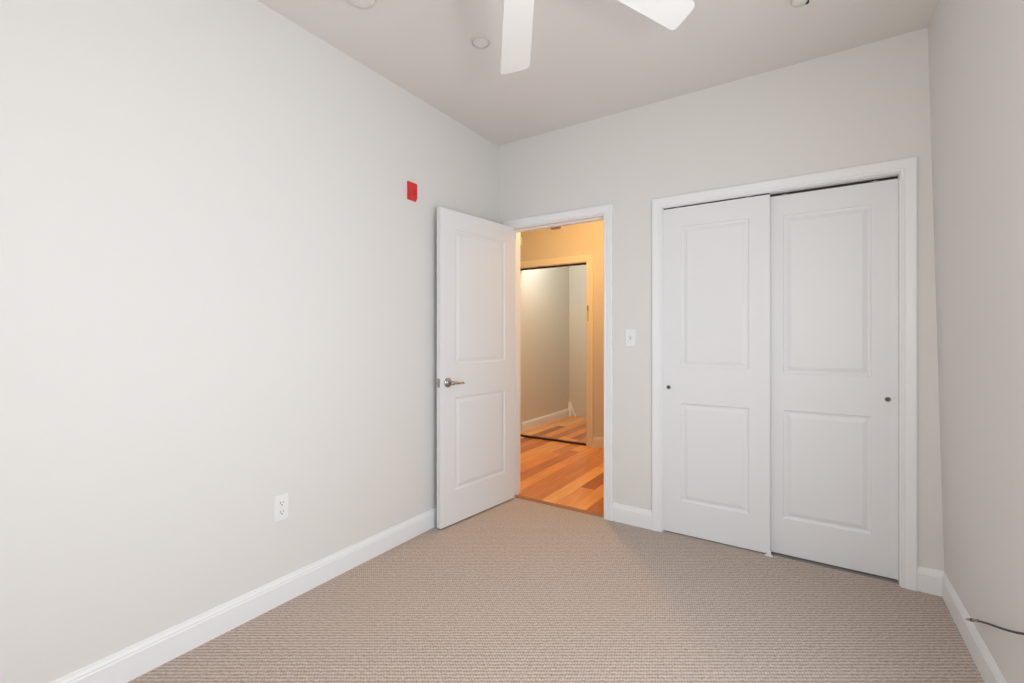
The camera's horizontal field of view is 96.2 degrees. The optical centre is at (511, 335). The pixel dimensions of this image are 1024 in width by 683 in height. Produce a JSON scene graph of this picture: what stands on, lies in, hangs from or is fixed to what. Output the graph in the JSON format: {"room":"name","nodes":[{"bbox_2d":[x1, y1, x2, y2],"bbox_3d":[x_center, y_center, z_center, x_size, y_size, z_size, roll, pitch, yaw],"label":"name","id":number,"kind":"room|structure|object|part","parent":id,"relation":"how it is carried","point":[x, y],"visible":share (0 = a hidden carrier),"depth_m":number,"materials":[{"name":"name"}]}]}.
{"room":"empty bedroom","nodes":[
{"label":"empty bedroom","id":0,"kind":"room"},
{"bbox_2d":[0,0,497,682],"bbox_3d":[-1.135,-0.126,2.134,0.120,2.722,3.810,0,0,33],"label":"wall","id":1,"kind":"structure","parent":0,"point":[218,268],"depth_m":1.84,"materials":[{"name":"white paint"}]},
{"bbox_2d":[50,507,436,682],"bbox_3d":[-1.079,1.176,2.097,0.014,0.118,3.570,0,0,33],"label":"baseboard","id":2,"kind":"structure","parent":1,"relation":"attached to","point":[127,664],"depth_m":1.95,"materials":[{"name":"white paint"}]},
{"bbox_2d":[273,493,287,521],"bbox_3d":[-1.065,0.793,2.123,0.009,0.116,0.070,0,0,33],"label":"power outlet","id":3,"kind":"object","parent":1,"relation":"attached to","point":[280,503],"visible":1,"depth_m":2.12,"materials":[{"name":"white plastic"}]},
{"bbox_2d":[278,508,284,515],"bbox_3d":[-1.065,0.814,2.123,0.009,0.030,0.034,0,0,33],"label":"receptacle","id":4,"kind":"object","parent":3,"relation":"attached to","point":[281,511],"depth_m":2.12,"materials":[{"name":"grey plastic"}]},
{"bbox_2d":[278,500,284,506],"bbox_3d":[-1.065,0.772,2.123,0.009,0.030,0.034,0,0,33],"label":"receptacle","id":5,"kind":"object","parent":3,"relation":"attached to","point":[281,503],"depth_m":2.12,"materials":[{"name":"grey plastic"}]},
{"bbox_2d":[407,181,416,201],"bbox_3d":[-0.607,-0.886,2.810,0.025,0.110,0.070,0,0,33],"label":"fire alarm","id":6,"kind":"object","parent":1,"relation":"attached to","point":[411,187],"visible":1,"depth_m":2.79,"materials":[{"name":"red plastic"}]},
{"bbox_2d":[522,266,568,421],"bbox_3d":[0.450,-0.126,6.538,0.100,2.722,1.642,0,0,33],"label":"wall","id":7,"kind":"structure","parent":0,"point":[545,292],"depth_m":6.46,"materials":[{"name":"beige paint"}]},
{"bbox_2d":[522,408,568,431],"bbox_3d":[0.471,1.176,6.465,0.014,0.118,1.542,0,0,33],"label":"baseboard","id":8,"kind":"structure","parent":7,"relation":"attached to","point":[526,425],"depth_m":6.43,"materials":[{"name":"white paint"}]},
{"bbox_2d":[127,416,984,682],"bbox_3d":[0.269,1.285,3.384,4.548,0.100,7.440,0,0,33],"label":"floor","id":9,"kind":"structure","parent":0,"point":[514,590],"depth_m":2.03,"materials":[{"name":"carpet"}]},
{"bbox_2d":[520,434,585,445],"bbox_3d":[0.463,1.228,5.435,0.937,0.025,0.041,0,0,33],"label":"threshold","id":10,"kind":"object","parent":9,"relation":"on","point":[521,435],"visible":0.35,"depth_m":5.40,"materials":[{"name":"brown metal"}]},
{"bbox_2d":[515,495,603,517],"bbox_3d":[0.326,1.237,3.344,0.746,0.016,0.045,0,0,33],"label":"threshold","id":11,"kind":"object","parent":9,"relation":"on","point":[516,496],"visible":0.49,"depth_m":3.31,"materials":[{"name":"brown wood"}]},
{"bbox_2d":[765,550,772,556],"bbox_3d":[1.442,1.220,2.581,0.040,0.030,0.019,0,0,33],"label":"floor guide","id":12,"kind":"object","parent":9,"relation":"on","point":[768,551],"visible":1,"depth_m":2.58,"materials":[{"name":"white plastic"}]},
{"bbox_2d":[520,220,603,437],"bbox_3d":[0.596,-0.126,5.390,2.900,2.722,0.120,0,0,33],"label":"wall","id":13,"kind":"structure","parent":0,"point":[583,238],"depth_m":5.12,"materials":[{"name":"beige paint"}]},
{"bbox_2d":[520,263,585,270],"bbox_3d":[0.476,-0.821,5.456,0.925,0.016,0.040,0,0,33],"label":"door track","id":14,"kind":"object","parent":13,"relation":"attached to","point":[578,263],"visible":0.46,"depth_m":5.43,"materials":[{"name":"brown metal"}]},
{"bbox_2d":[520,254,592,446],"bbox_3d":[0.477,0.163,5.457,1.087,2.145,0.139,0,0,33],"label":"door frame","id":15,"kind":"structure","parent":13,"relation":"attached to","point":[588,259],"depth_m":5.14,"materials":[{"name":"beige paint"}]},
{"bbox_2d":[593,436,603,448],"bbox_3d":[1.337,1.176,4.826,1.042,0.118,0.014,0,0,33],"label":"baseboard","id":16,"kind":"structure","parent":13,"relation":"attached to","point":[598,442],"depth_m":5.07,"materials":[{"name":"beige paint"}]},
{"bbox_2d":[569,265,585,416],"bbox_3d":[1.308,-0.126,5.977,1.950,2.722,1.642,0,0,33],"label":"wall","id":17,"kind":"structure","parent":0,"point":[577,274],"depth_m":7.04,"materials":[{"name":"beige paint"}]},
{"bbox_2d":[568,402,575,416],"bbox_3d":[0.928,1.127,7.069,0.118,0.215,0.030,0,0,33],"label":"trim","id":18,"kind":"structure","parent":17,"relation":"attached to","point":[570,407],"depth_m":7.07,"materials":[{"name":"white wood"}]},
{"bbox_2d":[257,0,937,145],"bbox_3d":[-0.003,-1.547,1.394,2.826,0.120,3.810,0,0,33],"label":"ceiling","id":19,"kind":"structure","parent":0,"point":[590,60],"depth_m":2.34,"materials":[{"name":"white paint"}]},
{"bbox_2d":[347,0,376,8],"bbox_3d":[-0.656,-1.468,1.987,0.144,0.037,0.144,0,0,33],"label":"smoke detector","id":20,"kind":"object","parent":19,"relation":"attached to","point":[362,4],"visible":1,"depth_m":2.00,"materials":[{"name":"white paint"}]},
{"bbox_2d":[471,36,490,48],"bbox_3d":[-0.158,-1.484,2.323,0.100,0.006,0.100,0,0,33],"label":"cover plate","id":21,"kind":"object","parent":19,"relation":"attached to","point":[480,42],"visible":1,"depth_m":2.32,"materials":[{"name":"white paint"}]},
{"bbox_2d":[500,0,694,73],"bbox_3d":[0.077,-1.270,1.269,1.222,0.434,1.264,0,0,-25],"label":"ceiling fan","id":22,"kind":"object","parent":19,"relation":"hanging from","point":[517,14],"visible":1,"depth_m":1.59,"materials":[{"name":"white"}]},
{"bbox_3d":[0.019,-1.097,1.645,0.122,0.005,0.540,-7,0,-1],"label":"blade","id":23,"kind":"part","parent":22,"relation":"part of","materials":[{"name":"white"}]},
{"bbox_3d":[0.376,-1.097,1.450,0.540,0.005,0.122,0,-7,-31],"label":"blade","id":24,"kind":"part","parent":22,"relation":"part of","materials":[{"name":"white"}]},
{"bbox_2d":[789,0,808,7],"bbox_3d":[1.254,-1.468,2.002,0.080,0.039,0.080,0,0,28],"label":"ceiling sensor","id":25,"kind":"object","parent":19,"relation":"attached to","point":[795,3],"visible":1,"depth_m":2.00,"materials":[{"name":"white plastic"}]},
{"bbox_2d":[498,28,943,583],"bbox_3d":[1.189,-0.076,3.183,2.624,2.822,0.730,0,0,33],"label":"wall","id":26,"kind":"structure","parent":0,"point":[866,104],"depth_m":2.69,"materials":[{"name":"white paint"}]},
{"bbox_2d":[437,207,514,528],"bbox_3d":[-0.210,0.202,3.196,0.099,2.046,0.767,0,0,39],"label":"door","id":27,"kind":"structure","parent":26,"relation":"in","point":[476,256],"depth_m":3.15,"materials":[{"name":"white paint"}]},
{"bbox_3d":[-0.391,0.300,2.941,0.061,0.064,0.064,0,0,39],"label":"handle","id":28,"kind":"part","parent":27,"relation":"part of","materials":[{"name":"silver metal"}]},
{"bbox_2d":[504,204,612,520],"bbox_3d":[0.339,0.175,3.365,0.878,2.120,0.143,0,0,33],"label":"door frame","id":29,"kind":"structure","parent":26,"relation":"attached to","point":[607,210],"depth_m":3.10,"materials":[{"name":"white paint"}]},
{"bbox_2d":[625,329,635,345],"bbox_3d":[0.774,0.011,3.008,0.070,0.114,0.018,0,0,33],"label":"light switch","id":30,"kind":"object","parent":26,"relation":"attached to","point":[630,334],"visible":1,"depth_m":3.01,"materials":[{"name":"white plastic"}]},
{"bbox_2d":[612,503,651,529],"bbox_3d":[0.785,1.176,3.003,0.264,0.118,0.014,0,0,33],"label":"baseboard","id":31,"kind":"structure","parent":26,"relation":"attached to","point":[639,517],"depth_m":3.00,"materials":[{"name":"white paint"}]},
{"bbox_2d":[663,193,769,552],"bbox_3d":[1.214,0.211,2.761,0.590,2.034,0.036,0,0,33],"label":"door","id":32,"kind":"structure","parent":26,"relation":"in","point":[716,254],"depth_m":2.74,"materials":[{"name":"white paint"}]},
{"bbox_3d":[1.214,-0.802,2.762,0.584,0.009,0.028,0,0,33],"label":"rail","id":33,"kind":"part","parent":32,"relation":"part of","materials":[{"name":"brown metal"}]},
{"bbox_2d":[652,156,916,590],"bbox_3d":[1.462,0.182,2.629,1.280,2.105,0.139,0,0,33],"label":"door frame","id":34,"kind":"structure","parent":26,"relation":"attached to","point":[907,167],"depth_m":2.28,"materials":[{"name":"white paint"}]},
{"bbox_2d":[770,176,897,579],"bbox_3d":[1.699,0.211,2.492,0.607,2.034,0.036,0,0,33],"label":"door","id":35,"kind":"structure","parent":26,"relation":"in","point":[834,249],"depth_m":2.46,"materials":[{"name":"white paint"}]},
{"bbox_3d":[1.699,-0.799,2.493,0.601,0.014,0.028,0,0,33],"label":"rail","id":36,"kind":"part","parent":35,"relation":"part of","materials":[{"name":"brown metal"}]},
{"bbox_2d":[917,566,943,596],"bbox_3d":[2.010,1.176,2.203,0.102,0.118,0.014,0,0,33],"label":"baseboard","id":37,"kind":"structure","parent":26,"relation":"attached to","point":[929,580],"depth_m":2.20,"materials":[{"name":"white paint"}]},
{"bbox_2d":[928,0,1023,682],"bbox_3d":[1.104,-0.126,0.670,0.182,2.722,3.810,0,0,33],"label":"wall","id":38,"kind":"structure","parent":0,"point":[976,47],"depth_m":1.62,"materials":[{"name":"white paint"}]},
{"bbox_2d":[942,572,1006,682],"bbox_3d":[1.073,1.176,0.690,0.014,0.118,3.570,0,0,33],"label":"baseboard","id":39,"kind":"structure","parent":38,"relation":"attached to","point":[984,661],"depth_m":1.78,"materials":[{"name":"white paint"}]},
{"bbox_2d":[966,618,1023,634],"bbox_3d":[1.552,0.930,1.471,0.031,0.291,0.650,0,0,31],"label":"coaxial cable","id":40,"kind":"object","parent":38,"relation":"attached to","point":[967,619],"visible":1,"depth_m":1.48,"materials":[{"name":"black plastic"}]}
]}

